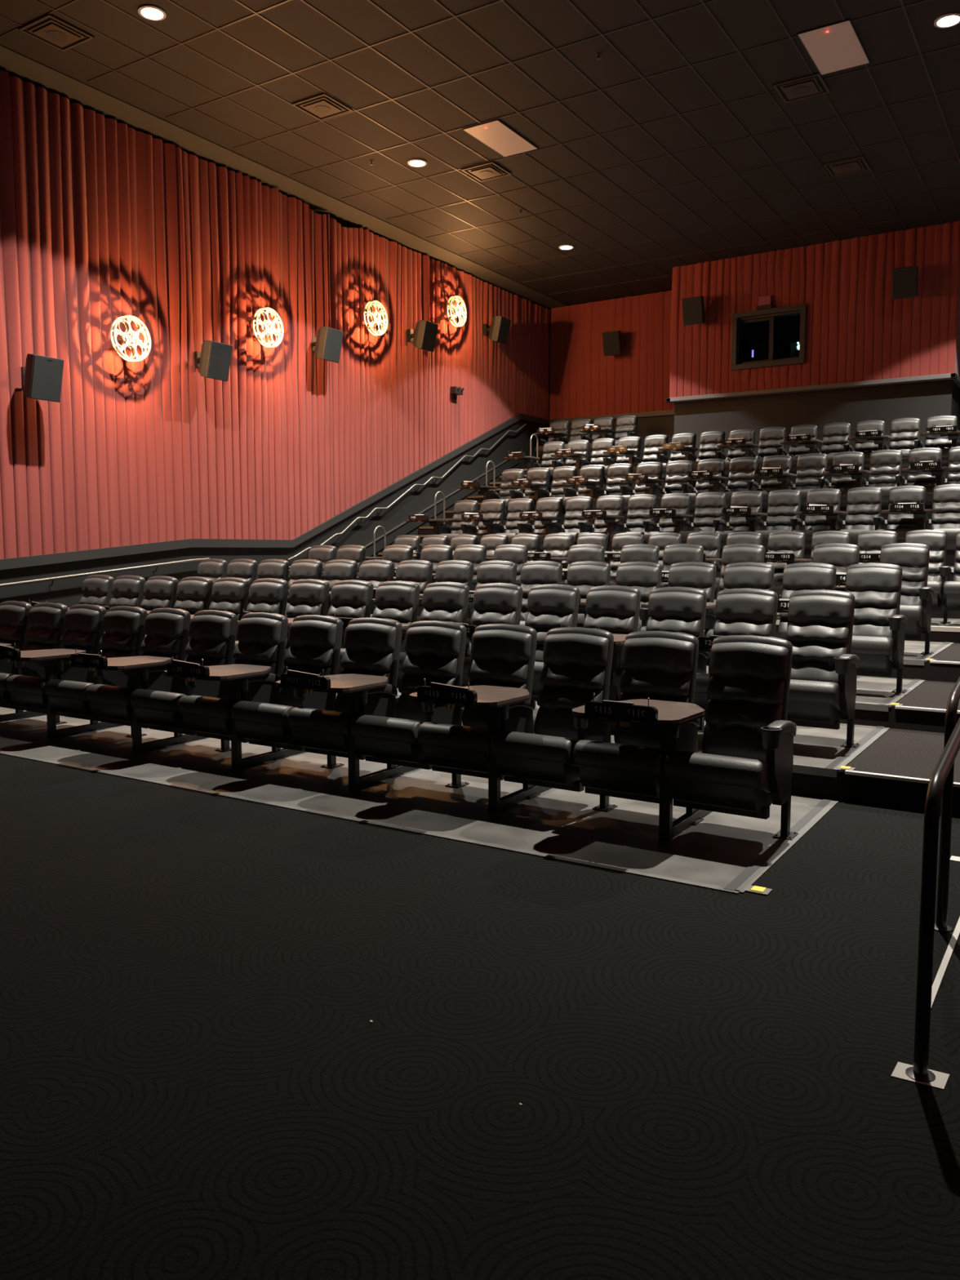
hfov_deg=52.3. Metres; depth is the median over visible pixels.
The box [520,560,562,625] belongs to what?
seat
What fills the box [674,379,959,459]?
wall
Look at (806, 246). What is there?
wall
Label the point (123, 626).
seat
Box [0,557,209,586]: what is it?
wall handrail
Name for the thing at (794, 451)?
seat
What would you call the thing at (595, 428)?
table
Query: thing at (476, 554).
seat
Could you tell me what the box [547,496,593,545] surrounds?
seat
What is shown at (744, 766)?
seat
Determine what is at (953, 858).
floor plate
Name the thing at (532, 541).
seat
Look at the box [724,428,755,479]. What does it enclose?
seat
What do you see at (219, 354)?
grille
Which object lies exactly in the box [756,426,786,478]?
seat
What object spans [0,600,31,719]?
seat
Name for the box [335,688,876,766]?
deck
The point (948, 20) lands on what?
recessed light
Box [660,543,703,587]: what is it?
seat
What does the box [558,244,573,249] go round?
recessed light
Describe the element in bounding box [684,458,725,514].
seat
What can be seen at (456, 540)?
seat
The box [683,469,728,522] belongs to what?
table
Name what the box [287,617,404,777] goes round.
seat
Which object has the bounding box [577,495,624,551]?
seat
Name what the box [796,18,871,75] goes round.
panel
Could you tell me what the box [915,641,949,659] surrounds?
trim
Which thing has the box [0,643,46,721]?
table
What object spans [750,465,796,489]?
table
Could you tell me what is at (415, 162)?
recessed light
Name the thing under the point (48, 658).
table
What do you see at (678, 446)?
table
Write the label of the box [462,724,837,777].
trim
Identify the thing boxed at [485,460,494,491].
rail
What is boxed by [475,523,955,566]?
floor
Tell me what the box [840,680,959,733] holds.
stair step
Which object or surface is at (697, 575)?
seat
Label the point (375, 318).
lamp
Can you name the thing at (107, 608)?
table
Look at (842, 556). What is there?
seat
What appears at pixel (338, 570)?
seat
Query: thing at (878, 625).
seat
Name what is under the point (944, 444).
seat
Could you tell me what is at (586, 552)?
seat
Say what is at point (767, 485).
seat
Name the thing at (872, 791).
stair step
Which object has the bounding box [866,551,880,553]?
card
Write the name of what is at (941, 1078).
floor plate
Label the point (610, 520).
table
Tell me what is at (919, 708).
trim
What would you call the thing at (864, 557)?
table
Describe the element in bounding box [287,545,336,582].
seat
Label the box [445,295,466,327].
lamp
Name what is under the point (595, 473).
seat
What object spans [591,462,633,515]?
seat
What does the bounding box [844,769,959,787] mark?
trim
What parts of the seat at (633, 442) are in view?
seat, backrest, armrest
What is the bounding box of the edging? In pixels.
[930,916,959,1009]
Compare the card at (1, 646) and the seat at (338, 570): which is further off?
the seat at (338, 570)
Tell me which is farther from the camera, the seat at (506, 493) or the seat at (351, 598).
the seat at (506, 493)
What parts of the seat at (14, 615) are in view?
armrest, backrest, leg, foot plate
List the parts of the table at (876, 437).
post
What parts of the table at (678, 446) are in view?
post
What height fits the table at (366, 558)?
0.922 m
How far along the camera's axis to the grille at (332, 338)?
16.68 m
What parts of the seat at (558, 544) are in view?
backrest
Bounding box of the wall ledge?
[666,373,959,404]
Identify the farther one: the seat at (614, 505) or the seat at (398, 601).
the seat at (614, 505)
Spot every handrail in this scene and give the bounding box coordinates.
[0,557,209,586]
[288,423,526,560]
[905,717,959,1082]
[934,676,959,932]
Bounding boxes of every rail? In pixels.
[373,525,386,556]
[434,491,444,524]
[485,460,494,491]
[529,434,537,462]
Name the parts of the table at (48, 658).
post, rail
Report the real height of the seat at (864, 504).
1.176 m
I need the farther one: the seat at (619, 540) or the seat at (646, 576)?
the seat at (619, 540)
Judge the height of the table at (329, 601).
0.900 m
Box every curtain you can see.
[0,70,333,559]
[329,217,550,515]
[549,290,674,419]
[669,221,959,397]
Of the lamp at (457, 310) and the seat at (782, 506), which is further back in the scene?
the lamp at (457, 310)
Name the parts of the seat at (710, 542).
backrest, armrest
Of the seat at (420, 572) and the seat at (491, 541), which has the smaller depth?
the seat at (420, 572)
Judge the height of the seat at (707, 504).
1.176 m
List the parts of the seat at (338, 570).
backrest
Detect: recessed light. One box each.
[137,4,166,21]
[407,158,426,167]
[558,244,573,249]
[933,12,959,27]
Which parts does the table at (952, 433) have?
post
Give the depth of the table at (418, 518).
17.79 m
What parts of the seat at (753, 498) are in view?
seat, backrest, armrest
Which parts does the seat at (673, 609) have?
seat, backrest, leg, armrest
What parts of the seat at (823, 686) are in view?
seat, backrest, armrest, leg, foot plate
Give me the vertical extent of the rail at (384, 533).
1.176 m
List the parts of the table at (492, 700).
post, rail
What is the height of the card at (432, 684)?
0.028 m
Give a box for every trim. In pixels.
[0,44,568,308]
[0,413,550,569]
[0,751,740,894]
[364,451,520,547]
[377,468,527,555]
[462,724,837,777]
[476,519,931,528]
[523,479,946,496]
[548,409,674,424]
[723,798,832,890]
[735,800,838,893]
[776,620,959,631]
[825,725,884,768]
[835,727,889,772]
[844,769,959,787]
[854,702,888,711]
[878,679,920,704]
[886,680,925,706]
[894,705,959,714]
[902,658,924,665]
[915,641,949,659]
[923,642,954,662]
[929,660,959,664]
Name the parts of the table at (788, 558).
post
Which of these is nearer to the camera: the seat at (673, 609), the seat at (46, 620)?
the seat at (673, 609)
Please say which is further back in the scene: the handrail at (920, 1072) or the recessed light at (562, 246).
the recessed light at (562, 246)
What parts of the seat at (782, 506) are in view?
seat, backrest, armrest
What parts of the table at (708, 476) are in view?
post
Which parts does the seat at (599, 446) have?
seat, backrest, armrest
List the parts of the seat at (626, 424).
backrest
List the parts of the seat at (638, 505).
seat, backrest, armrest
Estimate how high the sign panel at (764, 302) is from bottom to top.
0.250 m
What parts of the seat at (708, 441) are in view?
seat, backrest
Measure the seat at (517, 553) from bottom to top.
1.176 m
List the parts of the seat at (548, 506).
seat, backrest, armrest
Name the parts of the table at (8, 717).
rail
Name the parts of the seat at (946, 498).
seat, backrest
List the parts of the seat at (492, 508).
seat, backrest, armrest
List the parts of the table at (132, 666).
post, rail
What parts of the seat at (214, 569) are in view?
backrest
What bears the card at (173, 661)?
on the table at (233, 676)
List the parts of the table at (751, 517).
post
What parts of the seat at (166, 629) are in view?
seat, armrest, backrest, leg, foot plate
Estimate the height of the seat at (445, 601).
1.176 m
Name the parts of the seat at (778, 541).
seat, backrest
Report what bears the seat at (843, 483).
on the deck
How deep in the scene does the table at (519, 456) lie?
20.68 m
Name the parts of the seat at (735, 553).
armrest, backrest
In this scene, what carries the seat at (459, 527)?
on the deck
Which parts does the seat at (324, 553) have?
backrest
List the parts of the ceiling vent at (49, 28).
plate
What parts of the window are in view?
pane, sash, pane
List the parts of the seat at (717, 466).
seat, backrest, armrest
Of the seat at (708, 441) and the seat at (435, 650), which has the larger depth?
the seat at (708, 441)
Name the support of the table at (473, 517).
on the deck
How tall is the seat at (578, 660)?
1.176 m
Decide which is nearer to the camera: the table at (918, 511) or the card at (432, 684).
the card at (432, 684)
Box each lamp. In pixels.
[110,315,151,361]
[252,307,284,347]
[363,300,387,336]
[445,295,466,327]
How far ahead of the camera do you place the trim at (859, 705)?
8.24 m
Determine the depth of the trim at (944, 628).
11.67 m
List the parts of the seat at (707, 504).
seat, backrest, armrest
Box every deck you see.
[0,706,823,887]
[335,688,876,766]
[706,665,914,703]
[776,613,959,626]
[903,640,943,658]
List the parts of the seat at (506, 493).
armrest, seat, backrest, armrest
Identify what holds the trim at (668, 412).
attached to the wall at (662, 424)
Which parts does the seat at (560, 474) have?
seat, backrest, armrest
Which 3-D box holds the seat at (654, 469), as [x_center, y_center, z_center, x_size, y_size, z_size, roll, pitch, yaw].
[3.009,-2.701,17.933,0.640,1.176,0.762,3,6,32]
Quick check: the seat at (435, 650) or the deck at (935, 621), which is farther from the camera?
the deck at (935, 621)
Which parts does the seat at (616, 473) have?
seat, backrest, armrest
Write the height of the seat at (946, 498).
1.176 m
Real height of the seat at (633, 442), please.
1.176 m
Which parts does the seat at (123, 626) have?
seat, armrest, backrest, foot plate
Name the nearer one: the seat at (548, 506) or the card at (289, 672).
the card at (289, 672)
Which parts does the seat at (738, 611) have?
seat, backrest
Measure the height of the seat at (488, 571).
1.176 m
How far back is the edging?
4.03 m
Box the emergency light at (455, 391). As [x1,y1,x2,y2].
[449,386,463,401]
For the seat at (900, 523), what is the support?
on the deck
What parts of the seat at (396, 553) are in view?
backrest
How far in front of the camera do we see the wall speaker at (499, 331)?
21.32 m
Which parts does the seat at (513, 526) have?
seat, backrest, armrest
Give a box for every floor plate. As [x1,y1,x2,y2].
[890,1062,949,1089]
[950,855,959,862]
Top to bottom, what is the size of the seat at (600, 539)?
1.176 m
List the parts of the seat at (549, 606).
seat, backrest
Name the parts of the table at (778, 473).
post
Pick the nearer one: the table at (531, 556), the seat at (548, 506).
the table at (531, 556)
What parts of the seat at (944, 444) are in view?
backrest, seat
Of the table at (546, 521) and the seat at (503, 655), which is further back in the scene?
the table at (546, 521)
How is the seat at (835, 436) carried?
on the deck
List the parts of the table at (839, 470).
post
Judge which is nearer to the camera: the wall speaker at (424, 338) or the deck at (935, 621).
the deck at (935, 621)
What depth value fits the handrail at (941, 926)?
4.36 m
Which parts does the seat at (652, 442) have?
seat, backrest, armrest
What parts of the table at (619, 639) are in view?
post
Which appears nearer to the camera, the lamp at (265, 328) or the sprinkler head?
the sprinkler head
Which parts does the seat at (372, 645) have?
seat, backrest, armrest, leg, foot plate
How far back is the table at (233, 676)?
7.56 m
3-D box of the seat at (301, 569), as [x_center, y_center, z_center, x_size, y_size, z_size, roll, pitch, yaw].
[-2.433,-0.456,12.663,0.640,1.176,0.762,3,6,32]
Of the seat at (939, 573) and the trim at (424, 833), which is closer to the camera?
the trim at (424, 833)
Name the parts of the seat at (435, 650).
seat, backrest, armrest, leg, foot plate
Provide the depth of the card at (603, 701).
5.46 m
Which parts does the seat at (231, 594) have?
backrest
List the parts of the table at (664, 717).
post, rail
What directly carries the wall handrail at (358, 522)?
attached to the wall at (68, 592)
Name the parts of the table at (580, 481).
post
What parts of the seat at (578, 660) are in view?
seat, backrest, armrest, leg, foot plate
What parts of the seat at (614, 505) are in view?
seat, backrest, armrest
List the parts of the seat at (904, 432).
backrest, seat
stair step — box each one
[791,728,959,817]
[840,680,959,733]
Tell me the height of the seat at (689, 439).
1.176 m
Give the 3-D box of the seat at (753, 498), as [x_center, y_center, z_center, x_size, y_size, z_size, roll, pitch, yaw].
[4.074,-1.748,15.219,0.640,1.176,0.762,3,6,32]
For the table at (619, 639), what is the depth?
7.91 m
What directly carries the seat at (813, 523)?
on the deck
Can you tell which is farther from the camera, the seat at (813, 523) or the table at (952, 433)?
the table at (952, 433)
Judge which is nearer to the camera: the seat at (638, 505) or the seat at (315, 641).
the seat at (315, 641)
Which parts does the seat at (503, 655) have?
seat, backrest, armrest, leg, foot plate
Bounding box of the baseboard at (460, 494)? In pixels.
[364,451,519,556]
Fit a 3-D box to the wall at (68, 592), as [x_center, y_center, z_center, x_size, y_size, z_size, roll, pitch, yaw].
[-4.952,-2.058,14.159,0.150,4.900,24.850,3,6,32]
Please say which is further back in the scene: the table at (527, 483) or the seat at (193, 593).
the table at (527, 483)
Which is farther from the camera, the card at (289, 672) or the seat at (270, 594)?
the seat at (270, 594)
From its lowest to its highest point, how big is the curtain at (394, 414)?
5.261 m
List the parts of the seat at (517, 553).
backrest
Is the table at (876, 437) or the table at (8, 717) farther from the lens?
the table at (876, 437)
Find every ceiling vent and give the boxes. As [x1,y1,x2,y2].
[17,13,94,51]
[291,93,353,120]
[461,161,511,182]
[773,72,830,102]
[823,155,871,177]
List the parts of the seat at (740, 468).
seat, backrest, armrest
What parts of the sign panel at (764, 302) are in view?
panel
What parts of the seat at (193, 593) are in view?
backrest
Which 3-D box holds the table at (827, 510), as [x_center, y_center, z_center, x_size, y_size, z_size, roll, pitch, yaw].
[5.111,-1.552,14.470,0.678,0.922,1.137,4,6,35]
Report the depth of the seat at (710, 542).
13.94 m
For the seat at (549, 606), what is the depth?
8.76 m
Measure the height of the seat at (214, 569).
1.176 m
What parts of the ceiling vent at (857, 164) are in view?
plate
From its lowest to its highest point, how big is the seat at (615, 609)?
1.176 m
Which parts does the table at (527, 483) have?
post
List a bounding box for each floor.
[0,754,959,1279]
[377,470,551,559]
[470,615,959,643]
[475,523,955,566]
[522,482,946,525]
[603,471,947,490]
[706,643,959,682]
[777,572,959,618]
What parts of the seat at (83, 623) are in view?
seat, armrest, backrest, leg, foot plate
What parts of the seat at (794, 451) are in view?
seat, backrest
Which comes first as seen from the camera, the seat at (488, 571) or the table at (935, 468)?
the seat at (488, 571)
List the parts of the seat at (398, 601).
seat, backrest, armrest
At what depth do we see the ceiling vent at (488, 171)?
15.33 m
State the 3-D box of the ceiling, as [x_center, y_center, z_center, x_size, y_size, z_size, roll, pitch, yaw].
[0.504,-7.012,10.323,13.530,0.196,25.400,3,6,32]
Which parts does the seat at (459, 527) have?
armrest, seat, backrest, armrest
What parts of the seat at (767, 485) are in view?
seat, backrest, armrest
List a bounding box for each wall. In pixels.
[0,419,548,607]
[308,207,355,304]
[548,309,740,419]
[548,414,674,466]
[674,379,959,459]
[675,320,739,402]
[736,364,802,397]
[802,246,959,391]
[955,285,959,377]
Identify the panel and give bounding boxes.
[462,119,538,157]
[756,295,773,310]
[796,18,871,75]
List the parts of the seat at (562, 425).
seat, backrest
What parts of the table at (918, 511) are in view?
post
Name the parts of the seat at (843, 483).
seat, backrest, armrest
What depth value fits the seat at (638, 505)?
16.28 m
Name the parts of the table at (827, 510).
post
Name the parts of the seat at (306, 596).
seat, backrest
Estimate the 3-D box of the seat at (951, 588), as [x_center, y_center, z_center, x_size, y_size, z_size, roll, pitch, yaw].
[6.060,-0.773,11.957,0.640,1.176,0.762,3,6,32]
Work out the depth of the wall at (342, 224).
17.52 m
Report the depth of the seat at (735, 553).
11.44 m
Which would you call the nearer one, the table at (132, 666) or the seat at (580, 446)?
the table at (132, 666)
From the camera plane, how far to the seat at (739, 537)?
13.66 m
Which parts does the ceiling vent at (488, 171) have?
plate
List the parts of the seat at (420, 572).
backrest, armrest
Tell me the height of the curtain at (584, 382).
2.713 m
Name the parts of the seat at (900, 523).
seat, backrest, armrest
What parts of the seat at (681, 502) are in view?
seat, backrest, armrest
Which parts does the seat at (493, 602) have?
seat, backrest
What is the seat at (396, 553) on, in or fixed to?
on the deck at (913, 649)
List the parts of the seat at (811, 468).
seat, backrest, armrest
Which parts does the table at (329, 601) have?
post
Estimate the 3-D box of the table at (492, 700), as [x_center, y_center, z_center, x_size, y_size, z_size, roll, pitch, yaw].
[0.069,0.650,6.590,0.678,0.888,1.137,4,6,35]
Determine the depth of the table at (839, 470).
15.53 m
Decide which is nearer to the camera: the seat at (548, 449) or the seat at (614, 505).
the seat at (614, 505)
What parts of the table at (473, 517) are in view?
post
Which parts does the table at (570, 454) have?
post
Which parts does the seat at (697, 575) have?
seat, backrest, armrest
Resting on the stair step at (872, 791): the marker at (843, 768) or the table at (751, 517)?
the marker at (843, 768)
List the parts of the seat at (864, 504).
seat, backrest, armrest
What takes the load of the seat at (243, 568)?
on the deck at (875, 690)
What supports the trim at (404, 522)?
attached to the wall at (68, 592)
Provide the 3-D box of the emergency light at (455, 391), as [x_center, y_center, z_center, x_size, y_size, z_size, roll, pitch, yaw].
[-0.481,-5.196,20.642,0.195,0.280,0.270,3,6,32]
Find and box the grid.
[0,0,959,302]
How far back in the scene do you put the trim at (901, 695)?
8.89 m
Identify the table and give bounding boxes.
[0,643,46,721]
[0,643,121,737]
[69,648,206,752]
[92,602,151,615]
[164,656,304,769]
[237,608,293,648]
[275,666,417,789]
[287,582,331,613]
[333,613,409,705]
[364,556,382,560]
[372,589,422,599]
[393,564,435,582]
[405,511,448,534]
[408,678,551,813]
[413,549,420,559]
[439,617,535,707]
[457,479,505,525]
[457,511,502,534]
[468,591,474,602]
[485,557,493,561]
[502,449,539,471]
[507,477,548,511]
[515,509,560,535]
[527,549,568,563]
[533,426,568,441]
[551,448,588,492]
[560,623,626,733]
[561,570,567,579]
[562,474,604,524]
[571,693,711,841]
[577,507,624,564]
[578,422,613,438]
[578,595,586,618]
[603,443,641,489]
[604,552,620,561]
[620,471,663,523]
[640,602,715,673]
[644,506,693,533]
[657,440,697,488]
[661,572,668,582]
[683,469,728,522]
[697,630,749,651]
[702,553,721,564]
[715,503,767,563]
[716,437,758,457]
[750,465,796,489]
[764,549,812,564]
[777,595,789,613]
[780,431,823,453]
[794,502,848,530]
[822,462,871,487]
[835,573,845,586]
[847,427,893,450]
[858,549,880,563]
[880,499,937,529]
[901,461,952,485]
[920,422,959,447]
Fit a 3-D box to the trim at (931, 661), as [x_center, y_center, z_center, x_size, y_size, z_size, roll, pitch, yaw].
[5.562,0.277,9.075,2.537,0.024,0.038,3,6,32]
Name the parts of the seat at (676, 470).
seat, backrest, armrest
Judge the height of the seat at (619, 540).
1.176 m
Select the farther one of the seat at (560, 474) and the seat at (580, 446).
the seat at (580, 446)
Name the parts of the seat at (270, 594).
backrest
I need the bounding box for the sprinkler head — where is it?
[595,53,600,59]
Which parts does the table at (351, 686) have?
post, rail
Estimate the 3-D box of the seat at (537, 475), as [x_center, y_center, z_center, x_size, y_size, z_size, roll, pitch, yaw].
[1.019,-2.817,19.187,0.640,1.176,0.762,3,6,32]
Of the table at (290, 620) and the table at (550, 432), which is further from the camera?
the table at (550, 432)
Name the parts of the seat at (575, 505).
seat, backrest, armrest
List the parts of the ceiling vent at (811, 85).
plate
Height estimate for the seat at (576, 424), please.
1.176 m
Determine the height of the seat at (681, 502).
1.176 m
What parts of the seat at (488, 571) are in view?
seat, backrest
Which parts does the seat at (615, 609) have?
backrest, armrest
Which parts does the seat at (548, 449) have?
backrest, armrest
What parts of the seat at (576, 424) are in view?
backrest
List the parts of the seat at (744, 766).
seat, backrest, armrest, leg, foot plate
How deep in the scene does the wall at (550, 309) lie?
24.23 m
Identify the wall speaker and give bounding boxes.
[21,353,63,402]
[194,340,232,381]
[311,326,343,363]
[407,320,438,351]
[483,315,511,344]
[602,330,622,355]
[681,295,705,325]
[892,265,918,299]
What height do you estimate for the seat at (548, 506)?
1.176 m
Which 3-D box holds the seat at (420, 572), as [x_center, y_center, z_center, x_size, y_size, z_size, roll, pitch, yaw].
[-0.945,-0.370,11.725,0.640,1.176,0.762,3,6,33]
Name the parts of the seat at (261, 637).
seat, backrest, armrest, leg, foot plate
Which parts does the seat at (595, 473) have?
seat, backrest, armrest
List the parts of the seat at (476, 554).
backrest, armrest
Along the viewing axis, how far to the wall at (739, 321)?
20.34 m
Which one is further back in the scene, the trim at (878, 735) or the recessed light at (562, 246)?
the recessed light at (562, 246)
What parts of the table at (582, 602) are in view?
post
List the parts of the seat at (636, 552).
backrest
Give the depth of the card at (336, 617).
8.95 m
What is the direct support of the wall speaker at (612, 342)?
attached to the curtain at (584, 382)
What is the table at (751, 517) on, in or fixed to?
on the deck
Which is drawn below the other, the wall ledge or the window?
the wall ledge
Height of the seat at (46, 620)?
1.176 m
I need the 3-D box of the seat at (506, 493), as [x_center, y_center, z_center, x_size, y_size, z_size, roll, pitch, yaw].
[0.498,-2.847,19.515,0.689,1.176,0.762,3,6,33]
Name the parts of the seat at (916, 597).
backrest, seat, leg, foot plate, armrest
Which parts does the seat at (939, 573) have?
backrest, seat, leg, armrest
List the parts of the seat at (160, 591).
backrest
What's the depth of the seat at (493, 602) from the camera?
9.07 m
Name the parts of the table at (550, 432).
post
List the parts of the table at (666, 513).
post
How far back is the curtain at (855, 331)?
18.96 m
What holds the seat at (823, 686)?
on the deck at (814, 746)
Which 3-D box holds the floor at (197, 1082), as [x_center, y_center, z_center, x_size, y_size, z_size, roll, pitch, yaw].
[0.504,0.790,11.042,13.530,0.200,25.400,3,6,32]
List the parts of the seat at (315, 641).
seat, backrest, armrest, leg, foot plate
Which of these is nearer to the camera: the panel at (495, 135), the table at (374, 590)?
the table at (374, 590)
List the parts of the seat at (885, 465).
backrest, seat, armrest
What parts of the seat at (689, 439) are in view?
seat, backrest, armrest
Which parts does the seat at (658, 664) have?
seat, backrest, armrest, leg, foot plate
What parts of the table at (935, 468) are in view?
post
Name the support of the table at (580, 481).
on the deck
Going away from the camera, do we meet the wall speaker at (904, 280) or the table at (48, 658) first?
the table at (48, 658)
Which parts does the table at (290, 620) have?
post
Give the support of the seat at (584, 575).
on the deck at (875, 690)
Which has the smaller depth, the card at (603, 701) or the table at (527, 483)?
the card at (603, 701)
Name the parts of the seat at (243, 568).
backrest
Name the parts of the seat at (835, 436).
seat, backrest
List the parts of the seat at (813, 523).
seat, backrest, armrest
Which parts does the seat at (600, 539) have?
backrest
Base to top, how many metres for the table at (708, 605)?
0.900 m
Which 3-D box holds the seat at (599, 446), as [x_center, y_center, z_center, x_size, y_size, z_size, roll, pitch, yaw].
[2.452,-3.630,20.288,0.640,1.176,0.762,3,6,32]
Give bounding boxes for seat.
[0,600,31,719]
[0,602,67,724]
[5,604,106,731]
[44,605,146,737]
[79,574,114,607]
[85,607,191,744]
[104,575,145,631]
[104,575,177,634]
[129,609,237,751]
[142,576,213,652]
[176,558,227,603]
[177,612,288,759]
[186,577,249,657]
[226,558,257,605]
[231,614,344,768]
[232,577,288,663]
[257,559,289,581]
[282,578,329,671]
[284,559,322,617]
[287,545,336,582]
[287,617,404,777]
[323,559,357,605]
[326,559,394,615]
[327,579,373,648]
[336,544,365,577]
[337,580,419,674]
[349,620,469,788]
[356,544,413,581]
[370,560,432,617]
[394,534,420,559]
[396,582,469,707]
[417,560,473,656]
[417,622,540,799]
[420,534,448,554]
[420,544,453,582]
[435,499,478,546]
[450,533,477,559]
[453,544,486,615]
[461,498,505,545]
[461,582,522,686]
[465,560,516,649]
[470,544,528,614]
[480,533,508,557]
[487,468,524,518]
[488,497,533,544]
[490,626,617,812]
[511,467,550,511]
[511,533,540,561]
[517,497,562,551]
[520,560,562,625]
[524,583,579,701]
[530,440,564,486]
[534,419,569,462]
[535,466,577,516]
[542,533,573,568]
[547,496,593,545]
[551,439,589,475]
[560,543,604,585]
[561,533,608,584]
[562,464,604,511]
[563,417,591,464]
[566,560,610,626]
[573,630,703,825]
[577,437,615,484]
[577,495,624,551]
[582,585,640,700]
[588,416,614,459]
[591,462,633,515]
[604,435,641,479]
[609,493,657,543]
[609,532,644,583]
[609,543,659,585]
[613,414,637,458]
[613,586,708,733]
[615,561,662,631]
[621,462,662,521]
[632,434,668,484]
[640,561,716,672]
[643,493,691,544]
[648,532,681,568]
[653,460,693,523]
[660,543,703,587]
[662,432,696,487]
[663,635,798,839]
[678,492,726,565]
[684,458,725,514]
[686,531,720,577]
[693,430,725,484]
[693,587,777,711]
[704,561,777,665]
[713,543,764,609]
[715,490,764,554]
[715,531,762,595]
[722,457,759,507]
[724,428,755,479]
[753,489,803,553]
[755,455,793,512]
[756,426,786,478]
[766,530,804,599]
[774,562,835,639]
[786,589,860,747]
[788,424,819,474]
[792,488,843,554]
[795,453,829,511]
[809,530,850,562]
[812,542,859,591]
[821,422,853,475]
[831,451,866,511]
[835,486,884,545]
[844,562,906,693]
[854,419,887,471]
[857,529,897,564]
[868,449,905,510]
[878,485,928,542]
[880,542,933,654]
[888,417,923,472]
[905,529,951,623]
[906,447,945,509]
[922,484,959,555]
[924,415,959,466]
[943,530,959,610]
[946,446,959,484]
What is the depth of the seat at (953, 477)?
15.33 m
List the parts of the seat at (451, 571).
backrest, armrest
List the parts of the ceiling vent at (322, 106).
plate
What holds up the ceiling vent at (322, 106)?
in the ceiling
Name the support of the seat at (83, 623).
on the deck at (715, 851)
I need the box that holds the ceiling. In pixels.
[0,0,959,309]
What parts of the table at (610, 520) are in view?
post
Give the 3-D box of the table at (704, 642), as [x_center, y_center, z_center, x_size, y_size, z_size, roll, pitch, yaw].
[2.057,0.341,7.572,0.678,0.900,1.137,4,6,35]
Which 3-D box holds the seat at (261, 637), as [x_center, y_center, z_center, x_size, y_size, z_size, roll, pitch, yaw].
[-1.966,0.379,7.967,0.640,1.176,0.762,3,6,33]
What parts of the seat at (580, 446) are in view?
backrest, armrest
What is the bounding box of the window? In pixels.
[731,303,806,370]
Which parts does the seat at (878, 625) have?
seat, backrest, leg, armrest, foot plate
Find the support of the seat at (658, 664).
on the deck at (715, 851)
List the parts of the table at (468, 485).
post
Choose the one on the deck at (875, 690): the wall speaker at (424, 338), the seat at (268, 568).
the seat at (268, 568)
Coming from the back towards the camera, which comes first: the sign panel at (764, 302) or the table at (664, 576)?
the sign panel at (764, 302)
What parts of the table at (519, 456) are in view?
post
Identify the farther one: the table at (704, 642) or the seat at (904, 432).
the seat at (904, 432)
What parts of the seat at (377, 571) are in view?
armrest, backrest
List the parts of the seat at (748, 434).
seat, backrest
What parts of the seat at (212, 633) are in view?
seat, backrest, armrest, foot plate, leg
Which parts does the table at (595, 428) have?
post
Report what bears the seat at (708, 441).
on the deck
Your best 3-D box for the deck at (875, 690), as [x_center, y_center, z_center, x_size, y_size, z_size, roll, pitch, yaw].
[-0.089,0.257,11.524,9.363,0.034,1.913,3,6,32]
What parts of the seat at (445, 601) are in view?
seat, backrest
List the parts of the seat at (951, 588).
seat, backrest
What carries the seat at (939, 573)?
on the deck at (935, 621)
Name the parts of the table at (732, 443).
post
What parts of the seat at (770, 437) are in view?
seat, backrest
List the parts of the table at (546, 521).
post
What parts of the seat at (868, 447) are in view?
seat, backrest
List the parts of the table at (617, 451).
post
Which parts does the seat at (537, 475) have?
seat, backrest, armrest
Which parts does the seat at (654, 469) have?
seat, backrest, armrest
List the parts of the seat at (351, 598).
armrest, backrest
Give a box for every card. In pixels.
[0,644,13,648]
[78,653,101,656]
[171,659,199,666]
[286,669,319,676]
[336,617,355,619]
[430,682,470,690]
[602,700,634,705]
[730,506,746,507]
[808,503,826,506]
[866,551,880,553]
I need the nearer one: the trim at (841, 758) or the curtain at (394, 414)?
the trim at (841, 758)
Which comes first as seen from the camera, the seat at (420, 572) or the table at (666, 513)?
the seat at (420, 572)
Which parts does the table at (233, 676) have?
post, rail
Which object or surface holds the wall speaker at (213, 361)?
attached to the curtain at (103, 220)
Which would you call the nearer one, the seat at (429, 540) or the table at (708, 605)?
the table at (708, 605)
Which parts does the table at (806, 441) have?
post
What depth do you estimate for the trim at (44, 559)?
15.71 m
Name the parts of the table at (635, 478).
post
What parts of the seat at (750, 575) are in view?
seat, backrest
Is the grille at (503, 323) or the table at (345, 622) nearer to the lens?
the table at (345, 622)
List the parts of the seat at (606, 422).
backrest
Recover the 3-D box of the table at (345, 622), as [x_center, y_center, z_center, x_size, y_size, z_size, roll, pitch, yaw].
[-0.926,0.167,9.452,0.678,0.900,1.137,4,6,35]
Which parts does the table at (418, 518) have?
post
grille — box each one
[207,341,232,381]
[323,327,343,362]
[421,320,438,351]
[497,316,511,344]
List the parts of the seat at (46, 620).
seat, armrest, backrest, foot plate, leg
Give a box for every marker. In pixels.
[745,884,772,896]
[836,765,855,770]
[888,702,902,706]
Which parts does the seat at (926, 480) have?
backrest, seat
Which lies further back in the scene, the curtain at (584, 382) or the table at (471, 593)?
the curtain at (584, 382)
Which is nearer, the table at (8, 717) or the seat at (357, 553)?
the table at (8, 717)
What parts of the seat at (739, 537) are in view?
seat, backrest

